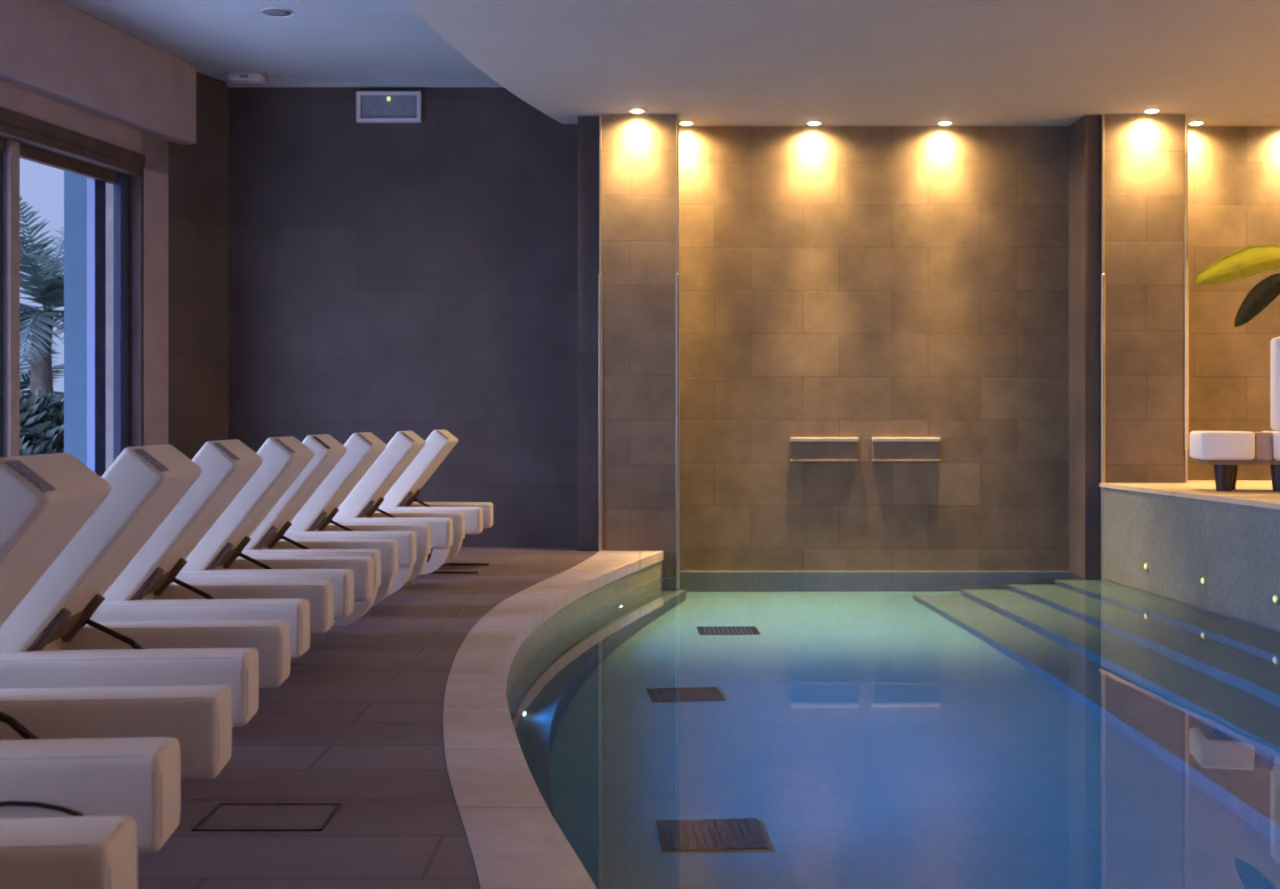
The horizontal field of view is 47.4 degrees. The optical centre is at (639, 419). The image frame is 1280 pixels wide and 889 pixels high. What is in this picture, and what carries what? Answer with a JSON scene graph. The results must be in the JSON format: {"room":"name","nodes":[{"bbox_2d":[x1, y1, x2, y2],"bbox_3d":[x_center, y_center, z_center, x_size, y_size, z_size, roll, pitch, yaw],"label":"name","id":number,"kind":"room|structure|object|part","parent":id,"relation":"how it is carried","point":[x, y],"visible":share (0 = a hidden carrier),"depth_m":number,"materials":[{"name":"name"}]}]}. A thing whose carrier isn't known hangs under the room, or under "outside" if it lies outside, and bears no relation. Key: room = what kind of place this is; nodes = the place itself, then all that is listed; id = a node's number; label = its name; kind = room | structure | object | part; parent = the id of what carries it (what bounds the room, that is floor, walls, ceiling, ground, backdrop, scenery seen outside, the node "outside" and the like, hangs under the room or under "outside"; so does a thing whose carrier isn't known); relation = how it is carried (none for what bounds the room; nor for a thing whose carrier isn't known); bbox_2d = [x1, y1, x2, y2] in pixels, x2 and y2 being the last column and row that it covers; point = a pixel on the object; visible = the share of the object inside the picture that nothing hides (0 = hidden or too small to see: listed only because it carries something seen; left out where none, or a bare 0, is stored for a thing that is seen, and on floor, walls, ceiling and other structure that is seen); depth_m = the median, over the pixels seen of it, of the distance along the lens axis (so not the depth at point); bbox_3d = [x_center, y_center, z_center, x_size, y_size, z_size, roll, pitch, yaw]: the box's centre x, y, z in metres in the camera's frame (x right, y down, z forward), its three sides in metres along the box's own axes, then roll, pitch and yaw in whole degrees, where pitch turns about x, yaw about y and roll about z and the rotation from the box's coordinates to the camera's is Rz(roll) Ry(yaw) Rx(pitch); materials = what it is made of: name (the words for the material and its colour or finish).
{"room":"spa","nodes":[
{"label":"spa","id":0,"kind":"room"},
{"bbox_2d":[0,80,167,446],"bbox_3d":[-4.696,-0.793,3.790,0.200,3.487,13.160,0,0,11],"label":"wall","id":1,"kind":"structure","parent":0,"point":[12,97],"depth_m":9.98,"materials":[{"name":"paint"}]},
{"bbox_2d":[0,121,143,477],"bbox_3d":[-3.947,-0.430,7.587,0.260,2.560,4.700,0,0,11],"label":"window","id":2,"kind":"structure","parent":1,"relation":"in","point":[115,187],"depth_m":9.62,"materials":[{"name":"brown wood"}]},
{"bbox_3d":[-3.962,-1.615,7.590,0.050,0.070,4.630,0,0,11],"label":"rail","id":3,"kind":"part","parent":2,"relation":"part of","materials":[{"name":"brown wood"}]},
{"bbox_2d":[0,106,144,167],"bbox_3d":[-3.824,-1.748,7.562,0.030,0.085,4.700,0,0,11],"label":"trim","id":4,"kind":"structure","parent":1,"relation":"attached to","point":[8,116],"depth_m":9.00,"materials":[{"name":"brown wood"}]},
{"bbox_2d":[0,0,196,144],"bbox_3d":[-4.514,-2.228,3.825,0.137,0.556,13.300,0,0,11],"label":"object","id":5,"kind":"structure","parent":1,"relation":"attached to","point":[56,50],"depth_m":9.09,"materials":[{"name":"paint"}]},
{"bbox_2d":[168,72,228,459],"bbox_3d":[-3.282,-0.793,10.586,0.444,3.487,0.727,0,0,0],"label":"wall","id":6,"kind":"structure","parent":0,"point":[198,172],"depth_m":10.55,"materials":[{"name":"paint"}]},
{"bbox_2d":[59,0,494,81],"bbox_3d":[0.800,-2.582,4.265,14.000,0.150,13.730,0,0,0],"label":"ceiling","id":7,"kind":"structure","parent":0,"point":[323,40],"depth_m":9.57,"materials":[{"name":"white paint"}]},
{"bbox_2d":[227,72,264,83],"bbox_3d":[-2.860,-2.482,10.597,0.240,0.050,0.146,0,0,0],"label":"ceiling sensor","id":8,"kind":"object","parent":7,"relation":"attached to","point":[234,77],"visible":1,"depth_m":10.53,"materials":[{"name":"white plastic"}]},
{"bbox_2d":[260,7,293,17],"bbox_3d":[-2.230,-2.502,8.960,0.196,0.009,0.196,0,0,0],"label":"ceiling speaker","id":9,"kind":"object","parent":7,"relation":"attached to","point":[271,12],"visible":1,"depth_m":8.95,"materials":[{"name":"white plastic"}]},
{"bbox_2d":[263,8,291,16],"bbox_3d":[-2.230,-2.499,8.960,0.170,0.004,0.170,0,0,0],"label":"grille","id":10,"kind":"object","parent":9,"relation":"attached to","point":[271,12],"depth_m":8.95,"materials":[{"name":"grey metal"}]},
{"bbox_2d":[137,547,598,888],"bbox_3d":[-2.166,1.010,4.130,7.452,0.120,13.460,0,0,0],"label":"floor","id":11,"kind":"structure","parent":0,"point":[356,720],"depth_m":4.11,"materials":[{"name":"tile"}]},
{"bbox_2d":[0,815,137,888],"bbox_3d":[-1.626,0.507,1.584,1.950,0.886,0.655,0,0,-6],"label":"sun lounger","id":12,"kind":"object","parent":11,"relation":"on","point":[84,852],"visible":1,"depth_m":1.86,"materials":[{"name":"grey"}]},
{"bbox_2d":[0,452,231,855],"bbox_3d":[-1.771,0.507,2.559,1.950,0.886,0.665,0,0,-6],"label":"sun lounger","id":13,"kind":"object","parent":11,"relation":"on","point":[97,750],"visible":0.98,"depth_m":2.55,"materials":[{"name":"grey"}]},
{"bbox_3d":[-1.268,0.366,2.625,0.511,0.602,0.420,0,0,-6],"label":"backrest","id":14,"kind":"part","parent":13,"relation":"part of","materials":[{"name":"white fabric"}]},
{"bbox_3d":[-1.747,0.620,2.321,1.950,0.160,0.165,0,0,-6],"label":"rail","id":15,"kind":"part","parent":13,"relation":"part of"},
{"bbox_3d":[-1.796,0.620,2.808,1.950,0.160,0.165,0,0,-6],"label":"rail","id":16,"kind":"part","parent":13,"relation":"part of","materials":[{"name":"white fabric"}]},
{"bbox_2d":[0,444,290,727],"bbox_3d":[-1.890,0.507,3.549,1.950,0.886,0.655,0,0,-5],"label":"sun lounger","id":17,"kind":"object","parent":11,"relation":"on","point":[50,639],"visible":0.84,"depth_m":3.41,"materials":[{"name":"grey"}]},
{"bbox_3d":[-2.159,0.609,3.526,1.390,0.162,0.321,0,0,-5],"label":"seat","id":18,"kind":"part","parent":17,"relation":"part of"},
{"bbox_3d":[-1.405,0.504,3.600,0.102,0.121,0.400,0,0,-5],"label":"hinge plate","id":19,"kind":"part","parent":17,"relation":"part of","materials":[{"name":"brown wood"}]},
{"bbox_3d":[-1.386,0.366,3.602,0.511,0.602,0.420,0,0,-5],"label":"backrest","id":20,"kind":"part","parent":17,"relation":"part of","materials":[{"name":"white fabric"}]},
{"bbox_3d":[-1.869,0.620,3.305,1.950,0.160,0.165,0,0,-5],"label":"rail","id":21,"kind":"part","parent":17,"relation":"part of","materials":[{"name":"white fabric"}]},
{"bbox_3d":[-1.911,0.620,3.793,1.950,0.160,0.165,0,0,-5],"label":"rail","id":22,"kind":"part","parent":17,"relation":"part of","materials":[{"name":"white fabric"}]},
{"bbox_2d":[89,439,333,658],"bbox_3d":[-1.981,0.507,4.519,1.950,0.886,0.655,0,0,-4],"label":"sun lounger","id":23,"kind":"object","parent":11,"relation":"on","point":[148,588],"visible":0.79,"depth_m":4.37,"materials":[{"name":"grey fabric"}]},
{"bbox_3d":[-1.495,0.504,4.561,0.102,0.121,0.400,0,0,-4],"label":"hinge plate","id":24,"kind":"part","parent":23,"relation":"part of","materials":[{"name":"brown wood"}]},
{"bbox_3d":[-1.476,0.366,4.562,0.511,0.602,0.420,0,0,-4],"label":"backrest","id":25,"kind":"part","parent":23,"relation":"part of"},
{"bbox_3d":[-1.966,0.620,4.274,1.950,0.160,0.165,0,0,-4],"label":"rail","id":26,"kind":"part","parent":23,"relation":"part of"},
{"bbox_3d":[-1.997,0.620,4.763,1.950,0.160,0.165,0,0,-4],"label":"rail","id":27,"kind":"part","parent":23,"relation":"part of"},
{"bbox_2d":[192,803,342,831],"bbox_3d":[-0.885,0.948,3.480,0.300,0.004,0.230,0,0,0],"label":"floor hatch","id":28,"kind":"object","parent":11,"relation":"on","point":[225,817],"visible":1,"depth_m":3.47,"materials":[{"name":"brown tile"}]},
{"bbox_2d":[175,436,373,663],"bbox_3d":[-2.015,0.507,5.413,1.950,0.886,0.655,0,0,-2],"label":"sun lounger","id":29,"kind":"object","parent":11,"relation":"on","point":[218,556],"visible":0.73,"depth_m":5.24,"materials":[{"name":"grey fabric"}]},
{"bbox_3d":[-1.529,0.504,5.443,0.102,0.121,0.400,0,0,-2],"label":"hinge plate","id":30,"kind":"part","parent":29,"relation":"part of","materials":[{"name":"brown wood"}]},
{"bbox_3d":[-1.510,0.366,5.444,0.511,0.602,0.420,0,0,-2],"label":"backrest","id":31,"kind":"part","parent":29,"relation":"part of","materials":[{"name":"white fabric"}]},
{"bbox_3d":[-2.006,0.620,5.169,1.950,0.160,0.165,0,0,-2],"label":"rail","id":32,"kind":"part","parent":29,"relation":"part of","materials":[{"name":"white plastic"}]},
{"bbox_3d":[-2.026,0.620,5.658,1.950,0.160,0.165,0,0,-2],"label":"rail","id":33,"kind":"part","parent":29,"relation":"part of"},
{"bbox_2d":[240,433,398,632],"bbox_3d":[-2.058,0.507,6.243,1.950,0.886,0.655,0,0,-1],"label":"sun lounger","id":34,"kind":"object","parent":11,"relation":"on","point":[266,540],"visible":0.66,"depth_m":6.10,"materials":[{"name":"grey fabric"}]},
{"bbox_3d":[-1.571,0.504,6.263,0.102,0.121,0.400,0,0,-1],"label":"hinge plate","id":35,"kind":"part","parent":34,"relation":"part of","materials":[{"name":"brown wood"}]},
{"bbox_3d":[-1.551,0.366,6.263,0.511,0.602,0.420,0,0,-1],"label":"backrest","id":36,"kind":"part","parent":34,"relation":"part of","materials":[{"name":"white fabric"}]},
{"bbox_3d":[-2.053,0.620,5.998,1.950,0.160,0.165,0,0,-1],"label":"rail","id":37,"kind":"part","parent":34,"relation":"part of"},
{"bbox_3d":[-2.063,0.620,6.488,1.950,0.160,0.165,0,0,-1],"label":"rail","id":38,"kind":"part","parent":34,"relation":"part of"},
{"bbox_2d":[280,432,431,595],"bbox_3d":[-2.058,0.507,7.242,1.950,0.886,0.655,0,0,0],"label":"sun lounger","id":39,"kind":"object","parent":11,"relation":"on","point":[312,522],"visible":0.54,"depth_m":7.04,"materials":[{"name":"grey fabric"}]},
{"bbox_3d":[-1.570,0.504,7.253,0.102,0.121,0.400,0,0,0],"label":"hinge plate","id":40,"kind":"part","parent":39,"relation":"part of","materials":[{"name":"brown wood"}]},
{"bbox_3d":[-1.551,0.366,7.253,0.511,0.602,0.420,0,0,0],"label":"backrest","id":41,"kind":"part","parent":39,"relation":"part of","materials":[{"name":"white fabric"}]},
{"bbox_3d":[-2.058,0.620,6.997,1.950,0.160,0.165,0,0,0],"label":"rail","id":42,"kind":"part","parent":39,"relation":"part of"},
{"bbox_3d":[-2.058,0.620,7.487,1.950,0.160,0.165,0,0,0],"label":"rail","id":43,"kind":"part","parent":39,"relation":"part of","materials":[{"name":"white fabric"}]},
{"bbox_2d":[329,431,464,593],"bbox_3d":[-2.002,0.507,8.227,1.950,0.886,0.655,0,0,1],"label":"sun lounger","id":44,"kind":"object","parent":11,"relation":"on","point":[360,506],"visible":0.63,"depth_m":8.02,"materials":[{"name":"grey fabric"}]},
{"bbox_3d":[-1.514,0.504,8.230,0.102,0.121,0.400,0,0,1],"label":"hinge plate","id":45,"kind":"part","parent":44,"relation":"part of","materials":[{"name":"brown wood"}]},
{"bbox_3d":[-1.495,0.366,8.229,0.511,0.602,0.420,0,0,1],"label":"backrest","id":46,"kind":"part","parent":44,"relation":"part of","materials":[{"name":"white fabric"}]},
{"bbox_3d":[-2.006,0.620,7.982,1.950,0.160,0.165,0,0,1],"label":"rail","id":47,"kind":"part","parent":44,"relation":"part of","materials":[{"name":"white fabric"}]},
{"bbox_3d":[-1.999,0.620,8.472,1.950,0.160,0.165,0,0,1],"label":"rail","id":48,"kind":"part","parent":44,"relation":"part of","materials":[{"name":"white fabric"}]},
{"bbox_2d":[375,429,493,574],"bbox_3d":[-1.942,0.507,9.232,1.950,0.886,0.655,0,0,2],"label":"sun lounger","id":49,"kind":"object","parent":11,"relation":"on","point":[401,496],"visible":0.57,"depth_m":9.02,"materials":[{"name":"grey fabric"}]},
{"bbox_3d":[-1.454,0.504,9.227,0.102,0.121,0.400,0,0,2],"label":"hinge plate","id":50,"kind":"part","parent":49,"relation":"part of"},
{"bbox_3d":[-1.435,0.366,9.226,0.511,0.602,0.420,0,0,2],"label":"backrest","id":51,"kind":"part","parent":49,"relation":"part of","materials":[{"name":"white fabric"}]},
{"bbox_3d":[-1.949,0.620,8.987,1.950,0.160,0.165,0,0,2],"label":"rail","id":52,"kind":"part","parent":49,"relation":"part of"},
{"bbox_3d":[-1.304,0.825,8.965,0.045,0.250,0.044,0,0,2],"label":"leg","id":53,"kind":"part","parent":49,"relation":"part of","materials":[{"name":"brown metal"}]},
{"bbox_3d":[-1.934,0.620,9.477,1.950,0.160,0.165,0,0,2],"label":"rail","id":54,"kind":"part","parent":49,"relation":"part of","materials":[{"name":"white fabric"}]},
{"bbox_2d":[577,115,599,551],"bbox_3d":[-0.370,-0.585,10.710,0.160,3.270,0.300,0,0,0],"label":"pier","id":55,"kind":"object","parent":11,"relation":"on","point":[588,125],"visible":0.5,"depth_m":10.56,"materials":[{"name":"stone"}]},
{"bbox_2d":[228,87,577,547],"bbox_3d":[-1.900,-0.753,10.950,3.200,3.607,0.200,0,0,0],"label":"wall","id":56,"kind":"structure","parent":0,"point":[385,279],"depth_m":10.85,"materials":[{"name":"stone"}]},
{"bbox_2d":[226,80,503,87],"bbox_3d":[-1.830,-2.490,10.825,2.460,0.035,0.050,0,0,0],"label":"trim","id":57,"kind":"structure","parent":56,"relation":"attached to","point":[268,84],"depth_m":10.80,"materials":[{"name":"white paint"}]},
{"bbox_2d":[356,91,421,122],"bbox_3d":[-1.864,-2.320,10.825,0.476,0.224,0.050,0,0,0],"label":"emergency light","id":58,"kind":"object","parent":56,"relation":"attached to","point":[372,107],"visible":1,"depth_m":10.82,"materials":[{"name":"white plastic"}]},
{"bbox_2d":[360,95,416,118],"bbox_3d":[-1.864,-2.320,10.834,0.420,0.174,0.028,0,0,0],"label":"diffuser","id":59,"kind":"object","parent":58,"relation":"attached to","point":[372,106],"depth_m":10.82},
{"bbox_2d":[505,560,662,698],"bbox_3d":[0.359,1.690,3.857,1.537,1.360,13.274,0,0,-8],"label":"wall","id":60,"kind":"structure","parent":0,"point":[594,600],"depth_m":8.26,"materials":[{"name":"tile"}]},
{"bbox_2d":[443,550,663,888],"bbox_3d":[0.314,0.977,3.863,1.639,0.066,13.303,0,0,-8],"label":"pool coping","id":61,"kind":"object","parent":60,"relation":"on","point":[516,841],"visible":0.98,"depth_m":4.19,"materials":[{"name":"stone"}]},
{"bbox_2d":[601,113,676,576],"bbox_3d":[-0.006,0.025,10.725,0.557,4.490,0.450,0,0,0],"label":"pilaster","id":62,"kind":"object","parent":61,"relation":"on","point":[639,150],"visible":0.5,"depth_m":10.50,"materials":[{"name":"beige tile"}]},
{"bbox_2d":[598,113,602,551],"bbox_3d":[-0.285,-0.628,10.503,0.026,3.144,0.034,0,0,0],"label":"trim","id":63,"kind":"structure","parent":62,"relation":"attached to","point":[600,276],"depth_m":10.49,"materials":[{"name":"metal"}]},
{"bbox_2d":[675,113,679,577],"bbox_3d":[0.272,0.035,10.503,0.026,4.470,0.034,0,0,0],"label":"trim","id":64,"kind":"structure","parent":62,"relation":"attached to","point":[677,275],"depth_m":10.49,"materials":[{"name":"metal"}]},
{"bbox_2d":[406,0,1279,126],"bbox_3d":[3.155,-2.353,4.165,8.890,0.307,13.530,0,0,0],"label":"ceiling","id":65,"kind":"structure","parent":0,"point":[705,62],"depth_m":8.90,"materials":[{"name":"white paint"}]},
{"bbox_2d":[629,108,644,112],"bbox_3d":[-0.020,-2.191,10.370,0.108,0.017,0.108,0,0,0],"label":"recessed light","id":66,"kind":"object","parent":65,"relation":"in","point":[636,110],"visible":1,"depth_m":10.35,"materials":[{"name":"white glass"}]},
{"bbox_3d":[-0.020,-2.189,10.370,0.080,0.014,0.080,0,0,0],"label":"bulb","id":67,"kind":"part","parent":66,"relation":"part of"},
{"bbox_2d":[679,120,694,125],"bbox_3d":[0.345,-2.191,10.800,0.108,0.017,0.108,0,0,0],"label":"recessed light","id":68,"kind":"object","parent":65,"relation":"in","point":[685,123],"visible":1,"depth_m":10.78,"materials":[{"name":"white glass"}]},
{"bbox_3d":[0.345,-2.189,10.800,0.080,0.014,0.080,0,0,0],"label":"bulb","id":69,"kind":"part","parent":68,"relation":"part of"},
{"bbox_2d":[807,120,821,125],"bbox_3d":[1.290,-2.191,10.800,0.108,0.017,0.108,0,0,0],"label":"recessed light","id":70,"kind":"object","parent":65,"relation":"in","point":[813,123],"visible":1,"depth_m":10.78,"materials":[{"name":"white glass"}]},
{"bbox_3d":[1.290,-2.189,10.800,0.080,0.014,0.080,0,0,0],"label":"bulb","id":71,"kind":"part","parent":70,"relation":"part of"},
{"bbox_2d":[937,120,952,125],"bbox_3d":[2.260,-2.191,10.800,0.108,0.017,0.108,0,0,0],"label":"recessed light","id":72,"kind":"object","parent":65,"relation":"in","point":[945,123],"visible":1,"depth_m":10.78,"materials":[{"name":"white glass"}]},
{"bbox_3d":[2.260,-2.189,10.800,0.080,0.014,0.080,0,0,0],"label":"bulb","id":73,"kind":"part","parent":72,"relation":"part of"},
{"bbox_2d":[1144,108,1159,112],"bbox_3d":[3.640,-2.191,10.370,0.108,0.017,0.108,0,0,0],"label":"recessed light","id":74,"kind":"object","parent":65,"relation":"in","point":[1153,110],"visible":1,"depth_m":10.35,"materials":[{"name":"white glass"}]},
{"bbox_3d":[3.640,-2.189,10.370,0.080,0.014,0.080,0,0,0],"label":"bulb","id":75,"kind":"part","parent":74,"relation":"part of","materials":[{"name":"white glass"}]},
{"bbox_2d":[1188,120,1203,125],"bbox_3d":[4.120,-2.191,10.800,0.108,0.017,0.108,0,0,0],"label":"recessed light","id":76,"kind":"object","parent":65,"relation":"in","point":[1197,123],"visible":1,"depth_m":10.78,"materials":[{"name":"white glass"}]},
{"bbox_3d":[4.120,-2.189,10.800,0.080,0.014,0.080,0,0,0],"label":"bulb","id":77,"kind":"part","parent":76,"relation":"part of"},
{"bbox_2d":[506,571,1279,888],"bbox_3d":[1.613,1.140,4.165,4.323,0.001,13.530,0,0,0],"label":"pool water","id":78,"kind":"object","parent":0,"point":[694,730],"visible":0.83,"depth_m":5.32,"materials":[{"name":"blue liquid"}]},
{"bbox_2d":[679,126,1279,571],"bbox_3d":[3.900,-0.069,11.020,7.400,4.877,0.220,0,0,0],"label":"wall","id":79,"kind":"structure","parent":0,"point":[863,283],"depth_m":10.93,"materials":[{"name":"brown stone"}]},
{"bbox_2d":[790,437,858,462],"bbox_3d":[1.379,0.227,10.913,0.507,0.183,0.034,0,0,0],"label":"spout","id":80,"kind":"object","parent":79,"relation":"attached to","point":[802,449],"visible":1,"depth_m":10.90,"materials":[{"name":"metal"}]},
{"bbox_2d":[872,437,940,462],"bbox_3d":[1.992,0.227,10.913,0.507,0.183,0.034,0,0,0],"label":"spout","id":81,"kind":"object","parent":79,"relation":"attached to","point":[884,449],"visible":1,"depth_m":10.90,"materials":[{"name":"metal"}]},
{"bbox_2d":[1068,114,1101,578],"bbox_3d":[3.275,0.025,10.740,0.120,4.490,0.420,0,0,0],"label":"pier","id":82,"kind":"object","parent":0,"point":[1084,134],"visible":0.64,"depth_m":10.54,"materials":[{"name":"stone"}]},
{"bbox_2d":[1103,487,1279,630],"bbox_3d":[3.633,1.397,3.953,0.162,1.845,13.117,0,0,-2],"label":"wall","id":83,"kind":"structure","parent":0,"point":[1182,540],"depth_m":8.92,"materials":[{"name":"tile"}]},
{"bbox_2d":[1144,562,1148,569],"bbox_3d":[3.364,0.975,9.690,0.024,0.052,0.052,0,0,0],"label":"lamp","id":84,"kind":"object","parent":83,"relation":"attached to","point":[1146,565],"visible":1,"depth_m":9.67,"materials":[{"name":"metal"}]},
{"bbox_2d":[1098,480,1279,509],"bbox_3d":[5.450,0.470,4.165,4.300,0.030,13.530,0,0,0],"label":"deck","id":85,"kind":"object","parent":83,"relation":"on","point":[1260,493],"visible":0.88,"depth_m":9.39,"materials":[{"name":"stone"}]},
{"bbox_2d":[1104,113,1184,482],"bbox_3d":[3.635,0.025,10.725,0.600,4.490,0.450,0,0,0],"label":"pilaster","id":86,"kind":"object","parent":85,"relation":"on","point":[1144,154],"visible":0.5,"depth_m":10.50,"materials":[{"name":"beige tile"}]},
{"bbox_2d":[1100,113,1104,578],"bbox_3d":[3.335,-0.280,10.503,0.026,3.840,0.034,0,0,0],"label":"trim","id":87,"kind":"structure","parent":86,"relation":"attached to","point":[1102,275],"depth_m":10.49,"materials":[{"name":"metal"}]},
{"bbox_2d":[1184,113,1188,482],"bbox_3d":[3.935,-0.873,10.503,0.026,2.655,0.034,0,0,0],"label":"trim","id":88,"kind":"structure","parent":86,"relation":"attached to","point":[1186,115],"depth_m":10.49,"materials":[{"name":"metal"}]},
{"bbox_2d":[1189,336,1279,491],"bbox_3d":[4.099,-0.035,9.316,1.050,0.980,0.450,0,0,11],"label":"daybed","id":89,"kind":"object","parent":85,"relation":"on","point":[1225,451],"visible":1,"depth_m":9.19,"materials":[{"name":"white fabric"}]},
{"bbox_2d":[1189,431,1255,460],"bbox_3d":[3.744,0.165,9.388,0.325,0.180,0.450,0,0,11],"label":"cushion","id":90,"kind":"object","parent":89,"relation":"on","point":[1204,445],"depth_m":9.18,"materials":[{"name":"white fabric"}]},
{"bbox_3d":[3.723,0.370,9.296,0.124,0.170,0.124,0,0,11],"label":"leg","id":91,"kind":"part","parent":89,"relation":"part of","materials":[{"name":"brown metal"}]},
{"bbox_3d":[3.839,0.370,9.517,0.124,0.170,0.124,0,0,11],"label":"leg","id":92,"kind":"part","parent":89,"relation":"part of","materials":[{"name":"black wood"}]},
{"bbox_3d":[4.100,0.270,9.321,0.950,0.030,0.380,0,0,11],"label":"frame","id":93,"kind":"part","parent":89,"relation":"part of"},
{"bbox_2d":[1261,431,1279,460],"bbox_3d":[4.312,0.165,9.273,0.615,0.180,0.450,0,0,11],"label":"cushion","id":94,"kind":"object","parent":89,"relation":"on","point":[1273,436],"depth_m":9.14,"materials":[{"name":"white fabric"}]},
{"bbox_3d":[4.056,0.370,9.228,0.124,0.170,0.124,0,0,11],"label":"leg","id":95,"kind":"part","parent":89,"relation":"part of","materials":[{"name":"brown metal"}]},
{"bbox_3d":[4.316,-0.228,9.226,0.590,0.595,0.160,0,0,11],"label":"backrest","id":96,"kind":"part","parent":89,"relation":"part of","materials":[{"name":"white fabric"}]},
{"bbox_2d":[1192,244,1279,327],"bbox_3d":[4.509,-0.803,10.015,1.648,2.517,0.468,0,0,-21],"label":"potted plant","id":97,"kind":"object","parent":85,"relation":"on","point":[1247,261],"visible":1,"depth_m":9.83,"materials":[{"name":"green plant"}]},
{"bbox_2d":[1200,576,1206,584],"bbox_3d":[3.407,0.975,8.820,0.024,0.052,0.052,0,0,0],"label":"lamp","id":98,"kind":"object","parent":83,"relation":"attached to","point":[1203,580],"visible":1,"depth_m":8.80,"materials":[{"name":"glass"}]},
{"bbox_2d":[1272,594,1279,603],"bbox_3d":[3.452,0.975,7.920,0.024,0.052,0.052,0,0,0],"label":"lamp","id":99,"kind":"object","parent":83,"relation":"attached to","point":[1276,598],"visible":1,"depth_m":7.91,"materials":[{"name":"metal"}]},
{"label":"outside","id":100,"kind":"structure","parent":0,"visible":0},
{"bbox_2d":[19,388,63,455],"bbox_3d":[-5.858,0.478,13.592,1.643,1.547,1.685,0,0,0],"label":"bush","id":101,"kind":"object","parent":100,"point":[41,415],"visible":0.3,"depth_m":13.33,"materials":[{"name":"green plant"}]},
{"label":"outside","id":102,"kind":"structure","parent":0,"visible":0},
{"bbox_3d":[-15.976,1.225,13.000,17.248,0.150,34.000,0,0,0],"label":"ground","id":103,"kind":"structure","parent":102,"visible":0},
{"bbox_2d":[19,195,63,396],"bbox_3d":[-6.199,-0.545,15.236,2.501,3.521,2.358,0,0,0],"label":"palm tree","id":104,"kind":"object","parent":103,"relation":"on","point":[49,292],"visible":0.45,"depth_m":14.88,"materials":[{"name":"green plant"}]},
{"bbox_2d":[19,346,63,407],"bbox_3d":[-7.179,0.173,16.489,2.450,2.102,2.578,0,0,0],"label":"palm tree","id":105,"kind":"object","parent":103,"relation":"on","point":[23,384],"visible":0.1,"depth_m":16.52,"materials":[{"name":"green plant"}]},
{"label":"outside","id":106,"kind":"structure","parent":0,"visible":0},
{"bbox_2d":[64,170,87,465],"bbox_3d":[-4.211,-1.050,11.650,0.586,4.400,0.500,0,0,0],"label":"pillar","id":107,"kind":"structure","parent":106,"point":[75,185],"depth_m":11.40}
]}

